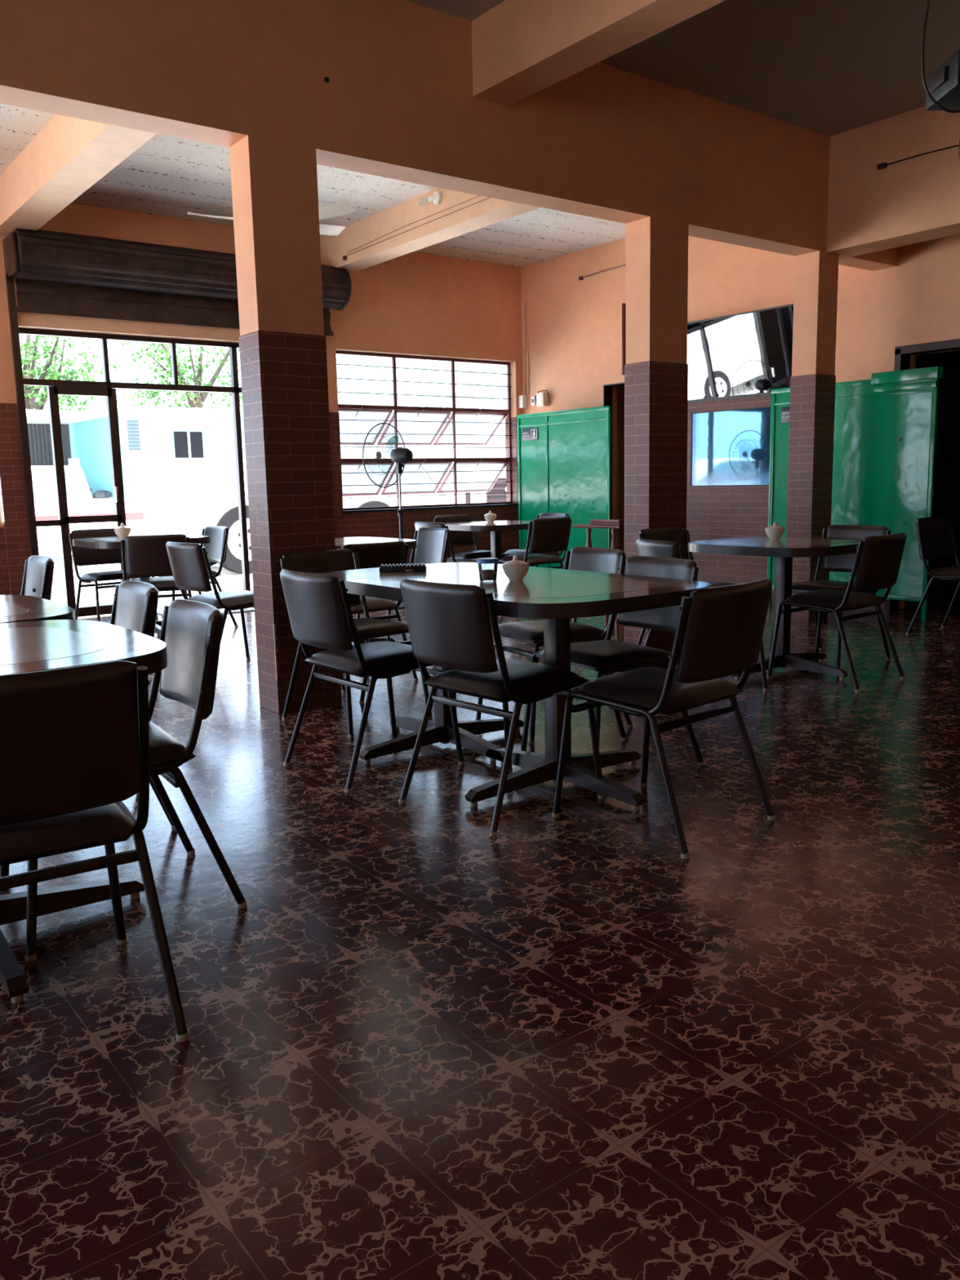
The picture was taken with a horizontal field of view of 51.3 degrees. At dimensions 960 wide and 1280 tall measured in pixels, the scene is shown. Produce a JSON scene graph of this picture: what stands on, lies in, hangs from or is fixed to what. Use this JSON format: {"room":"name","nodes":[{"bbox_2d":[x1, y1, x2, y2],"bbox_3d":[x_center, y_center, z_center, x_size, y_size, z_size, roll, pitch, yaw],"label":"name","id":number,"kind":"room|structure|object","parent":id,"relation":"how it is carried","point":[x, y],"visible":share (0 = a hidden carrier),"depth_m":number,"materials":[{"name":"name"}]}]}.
{"room":"restaurant dining room","nodes":[
{"label":"restaurant dining room","id":0,"kind":"room"},
{"bbox_2d":[0,203,523,595],"bbox_3d":[-4.336,-1.806,7.990,12.070,3.484,0.260,-8,11,-37],"label":"wall","id":1,"kind":"structure","parent":0,"point":[412,304],"depth_m":10.29,"materials":[{"name":"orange paint"}]},
{"bbox_2d":[0,114,156,236],"bbox_3d":[-2.495,-3.180,6.356,0.270,0.334,4.360,-8,11,-37],"label":"beam","id":2,"kind":"structure","parent":1,"relation":"attached to","point":[69,155],"depth_m":6.63,"materials":[{"name":"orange paint"}]},
{"bbox_2d":[17,311,239,342],"bbox_3d":[-2.712,-2.782,8.979,2.790,0.130,0.060,-8,11,-37],"label":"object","id":3,"kind":"structure","parent":1,"relation":"attached to","point":[33,320],"depth_m":8.68,"materials":[{"name":"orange paint"}]},
{"bbox_2d":[18,328,250,617],"bbox_3d":[-2.745,-1.520,9.261,2.800,2.450,0.120,-8,11,-37],"label":"door","id":4,"kind":"structure","parent":1,"relation":"in","point":[107,388],"depth_m":8.83,"materials":[{"name":"brown metal"}]},
{"bbox_2d":[2,227,351,555],"bbox_3d":[-2.513,-1.859,9.024,2.988,3.185,0.437,-8,11,-37],"label":"roller shutter","id":5,"kind":"object","parent":1,"relation":"attached to","point":[55,273],"visible":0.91,"depth_m":8.38,"materials":[{"name":"brown metal"}]},
{"bbox_2d":[342,195,489,260],"bbox_3d":[-0.197,-3.423,7.982,0.027,0.122,3.560,-8,11,-37],"label":"cable","id":6,"kind":"object","parent":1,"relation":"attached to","point":[344,257],"visible":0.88,"depth_m":8.47,"materials":[{"name":"red metal"}]},
{"bbox_2d":[335,350,518,512],"bbox_3d":[-0.646,-2.237,10.998,2.360,1.672,0.627,-8,11,-37],"label":"window","id":7,"kind":"structure","parent":1,"relation":"in","point":[416,425],"depth_m":11.06,"materials":[{"name":"clear glass"}]},
{"bbox_2d":[320,187,539,273],"bbox_3d":[-0.149,-3.514,8.121,0.240,0.334,4.360,-8,11,-37],"label":"beam","id":8,"kind":"structure","parent":1,"relation":"attached to","point":[489,211],"depth_m":8.55,"materials":[{"name":"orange paint"}]},
{"bbox_2d":[417,191,442,205],"bbox_3d":[-0.404,-3.601,8.175,0.238,0.110,0.073,4,10,30],"label":"lamp","id":9,"kind":"object","parent":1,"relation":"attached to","point":[437,197],"visible":1,"depth_m":8.14,"materials":[{"name":"white plastic"}]},
{"bbox_2d":[0,0,897,713],"bbox_3d":[-1.581,-1.297,4.425,12.070,3.484,0.220,-8,11,-37],"label":"wall","id":10,"kind":"structure","parent":0,"point":[383,88],"depth_m":5.02,"materials":[{"name":"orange paint"}]},
{"bbox_2d":[471,0,725,106],"bbox_3d":[2.331,-2.634,2.368,0.245,0.364,7.483,-8,11,-37],"label":"beam","id":11,"kind":"structure","parent":10,"relation":"attached to","point":[521,49],"depth_m":4.82,"materials":[{"name":"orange paint"}]},
{"bbox_2d":[826,106,959,257],"bbox_3d":[4.890,-2.789,4.324,0.300,0.784,7.483,-8,11,-37],"label":"beam","id":12,"kind":"structure","parent":10,"relation":"attached to","point":[917,199],"depth_m":6.79,"materials":[{"name":"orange paint"}]},
{"bbox_2d":[876,144,959,169],"bbox_3d":[2.962,-3.189,6.534,0.030,0.030,0.790,-8,11,-37],"label":"cable","id":13,"kind":"object","parent":12,"relation":"attached to","point":[884,165],"visible":1,"depth_m":6.69,"materials":[{"name":"brown metal"}]},
{"bbox_2d":[0,593,959,1279],"bbox_3d":[0.060,0.559,4.101,13.870,0.150,12.250,-8,11,-37],"label":"floor","id":14,"kind":"structure","parent":0,"point":[424,1043],"depth_m":2.16,"materials":[{"name":"red tile"}]},
{"bbox_2d":[20,555,54,599],"bbox_3d":[-2.337,0.017,4.810,0.586,0.801,0.498,-8,11,-35],"label":"dining chair","id":15,"kind":"object","parent":14,"relation":"on","point":[38,571],"visible":0.31,"depth_m":4.92,"materials":[{"name":"black leather"}]},
{"bbox_2d":[0,595,75,623],"bbox_3d":[-1.806,0.287,3.224,0.896,0.746,0.896,-8,11,-37],"label":"pedestal table","id":16,"kind":"object","parent":14,"relation":"on","point":[13,608],"visible":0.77,"depth_m":3.21,"materials":[{"name":"brown wood"}]},
{"bbox_2d":[0,619,167,1003],"bbox_3d":[-1.281,0.393,2.487,0.896,0.746,0.896,-8,11,-37],"label":"pedestal table","id":17,"kind":"object","parent":14,"relation":"on","point":[25,646],"visible":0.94,"depth_m":2.53,"materials":[{"name":"brown wood"}]},
{"bbox_2d":[0,660,188,1042],"bbox_3d":[-0.955,0.422,2.086,0.498,0.801,0.586,-7,11,-32],"label":"dining chair","id":18,"kind":"object","parent":14,"relation":"on","point":[74,741],"visible":1,"depth_m":1.91,"materials":[{"name":"black leather"}]},
{"bbox_2d":[68,528,158,622],"bbox_3d":[-2.945,-0.480,8.005,0.498,0.801,0.586,-9,12,-41],"label":"dining chair","id":19,"kind":"object","parent":14,"relation":"on","point":[81,556],"visible":0.55,"depth_m":8.02,"materials":[{"name":"black leather"}]},
{"bbox_2d":[0,599,247,961],"bbox_3d":[-0.990,0.322,2.713,0.586,0.801,0.498,-7,11,-32],"label":"dining chair","id":20,"kind":"object","parent":14,"relation":"on","point":[191,630],"visible":0.56,"depth_m":2.68,"materials":[{"name":"black leather"}]},
{"bbox_2d":[72,533,210,635],"bbox_3d":[-2.595,-0.419,7.754,0.896,0.746,0.896,-8,11,-37],"label":"pedestal table","id":21,"kind":"object","parent":14,"relation":"on","point":[108,542],"visible":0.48,"depth_m":7.51,"materials":[{"name":"brown wood"}]},
{"bbox_2d":[114,523,131,538],"bbox_3d":[-2.736,-0.838,7.661,0.125,0.116,0.125,-8,11,-37],"label":"sugar bowl","id":22,"kind":"object","parent":21,"relation":"on","point":[122,531],"visible":0.96,"depth_m":7.62,"materials":[{"name":"beige ceramic"}]},
{"bbox_2d":[110,580,174,828],"bbox_3d":[-1.366,0.229,3.350,0.586,0.801,0.498,-7,11,-32],"label":"dining chair","id":23,"kind":"object","parent":14,"relation":"on","point":[135,604],"visible":0.17,"depth_m":3.43,"materials":[{"name":"black leather"}]},
{"bbox_2d":[120,533,191,597],"bbox_3d":[-2.320,-0.363,7.191,0.498,0.801,0.586,-5,10,-21],"label":"dining chair","id":24,"kind":"object","parent":14,"relation":"on","point":[146,556],"visible":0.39,"depth_m":6.90,"materials":[{"name":"black leather"}]},
{"bbox_2d":[151,525,238,626],"bbox_3d":[-2.317,-0.498,8.034,0.586,0.801,0.498,-9,12,-39],"label":"dining chair","id":25,"kind":"object","parent":14,"relation":"on","point":[216,549],"visible":0.48,"depth_m":8.07,"materials":[{"name":"black leather"}]},
{"bbox_2d":[156,607,254,615],"bbox_3d":[-2.444,-0.272,9.138,0.900,0.010,0.600,-8,11,-37],"label":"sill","id":26,"kind":"structure","parent":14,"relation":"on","point":[250,609],"depth_m":9.05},
{"bbox_2d":[165,541,253,659],"bbox_3d":[-1.568,-0.211,6.133,0.586,0.801,0.498,-10,12,-43],"label":"dining chair","id":27,"kind":"object","parent":14,"relation":"on","point":[189,563],"visible":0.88,"depth_m":5.90,"materials":[{"name":"black leather"}]},
{"bbox_2d":[280,548,432,737],"bbox_3d":[-0.614,-0.017,4.784,0.498,0.801,0.586,-10,13,-44],"label":"dining chair","id":28,"kind":"object","parent":14,"relation":"on","point":[340,559],"visible":0.46,"depth_m":4.80,"materials":[{"name":"black leather"}]},
{"bbox_2d":[280,568,464,792],"bbox_3d":[-0.449,0.110,3.967,0.586,0.801,0.498,-8,12,-38],"label":"dining chair","id":29,"kind":"object","parent":14,"relation":"on","point":[317,604],"visible":0.94,"depth_m":3.77,"materials":[{"name":"black leather"}]},
{"bbox_2d":[334,537,417,645],"bbox_3d":[-0.942,-0.283,6.672,0.896,0.746,0.896,-8,11,-37],"label":"pedestal table","id":30,"kind":"object","parent":14,"relation":"on","point":[339,541],"visible":0.23,"depth_m":6.64,"materials":[{"name":"brown wood"}]},
{"bbox_2d":[336,541,417,693],"bbox_3d":[-0.716,-0.164,5.723,0.498,0.801,0.586,-8,11,-37],"label":"dining chair","id":31,"kind":"object","parent":14,"relation":"on","point":[371,555],"visible":0.36,"depth_m":5.52,"materials":[{"name":"black leather"}]},
{"bbox_2d":[362,422,413,608],"bbox_3d":[-0.771,-1.131,9.069,0.560,1.658,0.482,-8,11,-37],"label":"pedestal fan","id":32,"kind":"object","parent":14,"relation":"on","point":[400,455],"visible":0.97,"depth_m":9.02,"materials":[{"name":"black plastic"}]},
{"bbox_2d":[356,527,449,641],"bbox_3d":[-0.517,-0.360,6.924,0.586,0.801,0.498,-7,11,-33],"label":"dining chair","id":33,"kind":"object","parent":14,"relation":"on","point":[432,543],"visible":0.34,"depth_m":7.02,"materials":[{"name":"black leather"}]},
{"bbox_2d":[414,521,502,617],"bbox_3d":[-0.206,-0.579,8.254,0.586,0.801,0.498,-8,11,-37],"label":"dining chair","id":34,"kind":"object","parent":14,"relation":"on","point":[418,525],"visible":0.23,"depth_m":7.97,"materials":[{"name":"black leather"}]},
{"bbox_2d":[433,515,503,564],"bbox_3d":[-0.106,-0.760,9.370,0.498,0.801,0.586,-8,11,-37],"label":"dining chair","id":35,"kind":"object","parent":14,"relation":"on","point":[457,537],"visible":0.48,"depth_m":9.50,"materials":[{"name":"black leather"}]},
{"bbox_2d":[444,520,532,564],"bbox_3d":[0.148,-0.686,9.047,0.896,0.746,0.896,-8,11,-37],"label":"pedestal table","id":36,"kind":"object","parent":14,"relation":"on","point":[495,527],"visible":0.56,"depth_m":8.78,"materials":[{"name":"brown wood"}]},
{"bbox_2d":[484,511,496,522],"bbox_3d":[0.094,-1.119,9.070,0.114,0.105,0.114,-8,11,-37],"label":"sugar bowl","id":37,"kind":"object","parent":36,"relation":"on","point":[490,517],"visible":1,"depth_m":9.04,"materials":[{"name":"beige ceramic"}]},
{"bbox_2d":[398,578,605,836],"bbox_3d":[0.059,0.176,3.485,0.586,0.801,0.498,-9,12,-42],"label":"dining chair","id":38,"kind":"object","parent":14,"relation":"on","point":[449,624],"visible":0.98,"depth_m":3.29,"materials":[{"name":"black leather"}]},
{"bbox_2d":[318,562,711,810],"bbox_3d":[0.066,0.128,3.961,0.896,0.746,1.636,-8,11,-37],"label":"pedestal table","id":39,"kind":"object","parent":14,"relation":"on","point":[555,596],"visible":0.77,"depth_m":3.66,"materials":[{"name":"brown wood"}]},
{"bbox_2d":[378,563,426,573],"bbox_3d":[-0.330,-0.308,4.278,0.200,0.032,0.094,-2,9,-3],"label":"case","id":40,"kind":"object","parent":39,"relation":"on","point":[393,568],"visible":1,"depth_m":4.24,"materials":[{"name":"black plastic"}]},
{"bbox_2d":[476,557,498,581],"bbox_3d":[0.030,-0.267,3.801,0.086,0.085,0.086,-8,11,-37],"label":"cup","id":41,"kind":"object","parent":39,"relation":"on","point":[484,575],"visible":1,"depth_m":3.78,"materials":[{"name":"clear glass"}]},
{"bbox_2d":[502,555,529,581],"bbox_3d":[0.136,-0.273,3.793,0.105,0.097,0.105,-8,11,-37],"label":"sugar bowl","id":42,"kind":"object","parent":39,"relation":"on","point":[516,570],"visible":1,"depth_m":3.76,"materials":[{"name":"beige ceramic"}]},
{"bbox_2d":[497,516,571,568],"bbox_3d":[0.473,-0.660,8.669,0.498,0.801,0.586,-8,11,-35],"label":"dining chair","id":43,"kind":"object","parent":14,"relation":"on","point":[552,534],"visible":0.79,"depth_m":8.42,"materials":[{"name":"black leather"}]},
{"bbox_2d":[501,512,569,566],"bbox_3d":[0.521,-0.786,9.448,0.586,0.801,0.498,-8,11,-37],"label":"dining chair","id":44,"kind":"object","parent":14,"relation":"on","point":[544,515],"visible":0.15,"depth_m":9.39,"materials":[{"name":"black leather"}]},
{"bbox_2d":[475,546,632,744],"bbox_3d":[0.342,-0.006,4.585,0.586,0.801,0.498,-6,10,-29],"label":"dining chair","id":45,"kind":"object","parent":14,"relation":"on","point":[579,558],"visible":0.44,"depth_m":4.50,"materials":[{"name":"black leather"}]},
{"bbox_2d":[516,405,611,567],"bbox_3d":[0.869,-1.489,10.567,0.030,1.822,1.425,-8,11,-37],"label":"cabinet","id":46,"kind":"object","parent":14,"relation":"on","point":[567,469],"visible":0.67,"depth_m":10.44,"materials":[{"name":"green metal"}]},
{"bbox_2d":[522,427,537,440],"bbox_3d":[0.542,-2.230,10.848,0.008,0.130,0.260,-8,11,-37],"label":"restroom sign","id":47,"kind":"object","parent":46,"relation":"attached to","point":[531,433],"visible":1,"depth_m":10.84,"materials":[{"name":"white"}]},
{"bbox_2d":[572,519,624,638],"bbox_3d":[0.974,-0.471,7.307,0.453,0.835,0.460,8,13,44],"label":"high chair","id":48,"kind":"object","parent":14,"relation":"on","point":[615,525],"visible":0.36,"depth_m":7.08,"materials":[{"name":"red wood"}]},
{"bbox_2d":[590,519,624,524],"bbox_3d":[1.034,-0.855,7.177,0.260,0.039,0.460,8,13,44],"label":"tray","id":49,"kind":"object","parent":48,"relation":"on","point":[593,522],"depth_m":7.00,"materials":[{"name":"red wood"}]},
{"bbox_2d":[520,555,704,771],"bbox_3d":[0.526,0.091,3.953,0.586,0.801,0.498,-7,11,-31],"label":"dining chair","id":50,"kind":"object","parent":14,"relation":"on","point":[607,655],"visible":0.66,"depth_m":3.92,"materials":[{"name":"black leather"}]},
{"bbox_2d":[551,578,775,858],"bbox_3d":[0.610,0.200,3.264,0.498,0.801,0.586,-9,12,-42],"label":"dining chair","id":51,"kind":"object","parent":14,"relation":"on","point":[722,626],"visible":1,"depth_m":3.06,"materials":[{"name":"black leather"}]},
{"bbox_2d":[637,527,734,644],"bbox_3d":[1.307,-0.283,6.193,0.498,0.801,0.586,-8,11,-37],"label":"dining chair","id":52,"kind":"object","parent":14,"relation":"on","point":[679,535],"visible":0.16,"depth_m":6.35,"materials":[{"name":"black leather"}]},
{"bbox_2d":[635,537,768,691],"bbox_3d":[1.152,-0.142,5.328,0.586,0.801,0.498,-4,10,-19],"label":"dining chair","id":53,"kind":"object","parent":14,"relation":"on","point":[651,548],"visible":0.1,"depth_m":5.16,"materials":[{"name":"black leather"}]},
{"bbox_2d":[688,536,863,680],"bbox_3d":[1.736,-0.193,5.740,0.896,0.746,0.896,-8,11,-37],"label":"pedestal table","id":54,"kind":"object","parent":14,"relation":"on","point":[784,548],"visible":0.8,"depth_m":5.66,"materials":[{"name":"brown wood"}]},
{"bbox_2d":[764,521,784,539],"bbox_3d":[1.722,-0.638,5.843,0.112,0.103,0.112,-8,11,-37],"label":"sugar bowl","id":55,"kind":"object","parent":54,"relation":"on","point":[775,531],"visible":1,"depth_m":5.81,"materials":[{"name":"beige ceramic"}]},
{"bbox_2d":[768,524,890,668],"bbox_3d":[2.134,-0.280,6.061,0.586,0.801,0.498,-8,11,-37],"label":"dining chair","id":56,"kind":"object","parent":14,"relation":"on","point":[844,562],"visible":0.46,"depth_m":6.12,"materials":[{"name":"black leather"}]},
{"bbox_2d":[766,533,906,692],"bbox_3d":[1.964,-0.180,5.458,0.498,0.801,0.586,-9,12,-40],"label":"dining chair","id":57,"kind":"object","parent":14,"relation":"on","point":[877,559],"visible":0.98,"depth_m":5.26,"materials":[{"name":"black leather"}]},
{"bbox_2d":[766,366,943,622],"bbox_3d":[2.895,-1.132,7.923,0.080,1.862,1.455,-8,11,-37],"label":"cabinet","id":58,"kind":"object","parent":14,"relation":"on","point":[886,424],"visible":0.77,"depth_m":7.65,"materials":[{"name":"green metal"}]},
{"bbox_2d":[781,406,789,422],"bbox_3d":[2.581,-1.853,8.210,0.008,0.130,0.260,-8,11,-37],"label":"restroom sign","id":59,"kind":"object","parent":58,"relation":"attached to","point":[785,410],"visible":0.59,"depth_m":8.28,"materials":[{"name":"black"}]},
{"bbox_2d":[906,516,959,635],"bbox_3d":[3.306,-0.430,6.840,0.498,0.801,0.586,-8,11,-37],"label":"dining chair","id":60,"kind":"object","parent":14,"relation":"on","point":[934,534],"visible":1,"depth_m":6.94,"materials":[{"name":"black leather"}]},
{"bbox_2d":[0,0,959,266],"bbox_3d":[-0.654,-2.963,3.046,12.270,0.200,12.250,-8,11,-37],"label":"ceiling","id":61,"kind":"structure","parent":0,"point":[829,68],"depth_m":6.27,"materials":[{"name":"grey paint"}]},
{"bbox_2d":[187,200,355,235],"bbox_3d":[-1.447,-3.193,7.086,1.185,0.584,1.165,-8,11,-37],"label":"ceiling fan","id":62,"kind":"object","parent":61,"relation":"hanging from","point":[340,208],"visible":0.23,"depth_m":6.95,"materials":[{"name":"white plastic"}]},
{"bbox_2d":[921,0,959,159],"bbox_3d":[1.760,-2.373,3.542,0.396,1.233,0.260,-1,9,0],"label":"fan","id":63,"kind":"object","parent":61,"relation":"hanging from","point":[942,87],"visible":1,"depth_m":3.57,"materials":[{"name":"black plastic"}]},
{"bbox_2d":[617,385,624,551],"bbox_3d":[2.288,-1.996,10.759,1.400,2.700,1.485,-8,11,-37],"label":"wall","id":64,"kind":"structure","parent":0,"point":[620,388],"depth_m":11.01,"materials":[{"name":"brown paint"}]},
{"bbox_2d":[520,234,959,610],"bbox_3d":[4.230,-1.812,6.858,0.220,3.484,12.050,-8,11,-37],"label":"wall","id":65,"kind":"structure","parent":0,"point":[574,326],"depth_m":9.27,"materials":[{"name":"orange paint"}]},
{"bbox_2d":[518,395,527,408],"bbox_3d":[0.492,-2.724,11.444,0.070,0.140,0.070,-8,11,-37],"label":"meter box","id":66,"kind":"object","parent":65,"relation":"attached to","point":[522,399],"visible":1,"depth_m":11.42,"materials":[{"name":"white plastic"}]},
{"bbox_2d":[523,299,528,395],"bbox_3d":[0.520,-3.307,11.335,0.028,1.044,0.084,-8,11,-37],"label":"conduit","id":67,"kind":"object","parent":65,"relation":"attached to","point":[526,300],"visible":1,"depth_m":11.33,"materials":[{"name":"pink paint"}]},
{"bbox_2d":[531,395,535,405],"bbox_3d":[0.605,-2.709,11.337,0.022,0.100,0.060,-8,11,-37],"label":"wall socket","id":68,"kind":"object","parent":65,"relation":"attached to","point":[533,398],"visible":0.95,"depth_m":11.32,"materials":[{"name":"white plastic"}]},
{"bbox_2d":[534,390,549,407],"bbox_3d":[0.704,-2.692,11.152,0.090,0.180,0.194,-8,11,-37],"label":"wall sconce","id":69,"kind":"object","parent":65,"relation":"attached to","point":[542,399],"visible":1,"depth_m":11.12,"materials":[{"name":"beige plastic"}]},
{"bbox_2d":[578,264,626,280],"bbox_3d":[1.253,-3.771,10.268,0.030,0.045,0.670,-8,11,-37],"label":"cable","id":70,"kind":"object","parent":65,"relation":"attached to","point":[581,277],"visible":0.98,"depth_m":10.31,"materials":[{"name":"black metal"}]},
{"bbox_2d":[603,382,624,538],"bbox_3d":[1.634,-1.602,10.284,0.135,2.100,0.925,-8,11,-37],"label":"door frame","id":71,"kind":"structure","parent":65,"relation":"in","point":[607,388],"depth_m":10.50,"materials":[{"name":"brown metal"}]},
{"bbox_2d":[622,302,626,374],"bbox_3d":[1.458,-3.040,10.117,0.050,0.700,0.020,-8,11,-37],"label":"board","id":72,"kind":"object","parent":65,"relation":"attached to","point":[624,304],"visible":0.67,"depth_m":10.10,"materials":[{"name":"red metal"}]},
{"bbox_2d":[689,406,770,486],"bbox_3d":[2.398,-1.753,9.114,0.022,0.695,1.222,-8,11,-37],"label":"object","id":73,"kind":"object","parent":65,"relation":"attached to","point":[729,447],"visible":0.59,"depth_m":9.22,"materials":[{"name":"blue glass"}]},
{"bbox_2d":[687,303,793,402],"bbox_3d":[2.226,-2.566,9.112,0.136,0.724,1.600,-8,11,-37],"label":"mirror","id":74,"kind":"object","parent":65,"relation":"attached to","point":[746,354],"visible":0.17,"depth_m":8.97,"materials":[{"name":"silver mirror"}]},
{"bbox_2d":[884,338,959,611],"bbox_3d":[3.742,-1.206,7.553,0.140,2.090,1.320,-8,11,-37],"label":"door","id":75,"kind":"structure","parent":65,"relation":"in","point":[944,345],"depth_m":7.77,"materials":[{"name":"brown metal"}]},
{"bbox_2d":[904,350,959,602],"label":"door","id":76,"kind":"structure","parent":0,"point":[946,497],"depth_m":8.80,"materials":[{"name":"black paint"}]},
{"label":"outside","id":77,"kind":"structure","parent":0,"visible":0},
{"bbox_2d":[38,547,253,608],"bbox_3d":[-16.111,-4.341,37.327,100.000,0.150,60.750,-8,11,-37],"label":"ground","id":78,"kind":"structure","parent":77,"point":[228,580],"depth_m":12.22,"materials":[{"name":"concrete"}]},
{"bbox_2d":[26,409,112,498],"bbox_3d":[-13.564,-4.287,26.171,6.901,3.150,5.400,-8,11,-37],"label":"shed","id":79,"kind":"object","parent":78,"relation":"on","point":[37,420],"visible":0.1,"depth_m":28.71,"materials":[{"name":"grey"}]},
{"bbox_2d":[19,334,121,410],"bbox_3d":[-16.029,-8.445,36.095,6.092,8.360,6.670,-8,11,-37],"label":"tree","id":80,"kind":"object","parent":78,"relation":"on","point":[31,393],"visible":0.48,"depth_m":35.44,"materials":[{"name":"green plant"}]},
{"bbox_2d":[31,465,146,549],"bbox_3d":[-6.958,-2.111,16.706,4.310,1.549,1.754,-8,11,-37],"label":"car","id":81,"kind":"object","parent":78,"relation":"on","point":[79,501],"visible":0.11,"depth_m":16.03,"materials":[{"name":"white paint"}]},
{"bbox_2d":[111,341,242,408],"bbox_3d":[-11.266,-9.380,39.410,7.384,8.956,5.187,1,9,12],"label":"tree","id":82,"kind":"object","parent":78,"relation":"on","point":[199,397],"visible":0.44,"depth_m":39.41,"materials":[{"name":"green plant"}]},
{"bbox_2d":[68,405,392,497],"bbox_3d":[-7.035,-5.274,31.146,10.000,3.250,5.700,-9,12,-39],"label":"house","id":83,"kind":"structure","parent":78,"relation":"on","point":[163,449],"depth_m":27.27,"materials":[{"name":"grey paint"}]},
{"bbox_2d":[143,444,416,573],"bbox_3d":[-2.852,-1.959,14.559,3.610,1.749,1.754,-8,11,-37],"label":"car","id":84,"kind":"object","parent":78,"relation":"on","point":[188,511],"visible":0.3,"depth_m":13.29,"materials":[{"name":"white paint"}]},
{"bbox_2d":[336,355,405,406],"bbox_3d":[-6.803,-9.300,43.627,6.847,7.282,5.913,-1,9,5],"label":"tree","id":85,"kind":"object","parent":78,"relation":"on","point":[345,366],"visible":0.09,"depth_m":42.94,"materials":[{"name":"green plant"}]},
{"bbox_2d":[364,428,506,505],"bbox_3d":[-0.352,-2.413,16.426,2.437,1.949,2.700,-9,12,-39],"label":"truck","id":86,"kind":"object","parent":78,"relation":"on","point":[495,441],"visible":0.04,"depth_m":15.22,"materials":[{"name":"white paint"}]},
{"bbox_2d":[465,478,506,503],"bbox_3d":[0.455,-2.235,15.460,1.700,0.530,0.060,-9,12,-39],"label":"grille","id":87,"kind":"object","parent":86,"relation":"attached to","point":[499,487],"depth_m":15.21,"materials":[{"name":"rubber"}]},
{"bbox_2d":[390,357,505,424],"bbox_3d":[-0.243,-11.356,48.249,10.173,9.594,7.089,-8,11,-37],"label":"tree","id":88,"kind":"object","parent":78,"relation":"on","point":[473,391],"visible":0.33,"depth_m":47.67,"materials":[{"name":"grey plant"}]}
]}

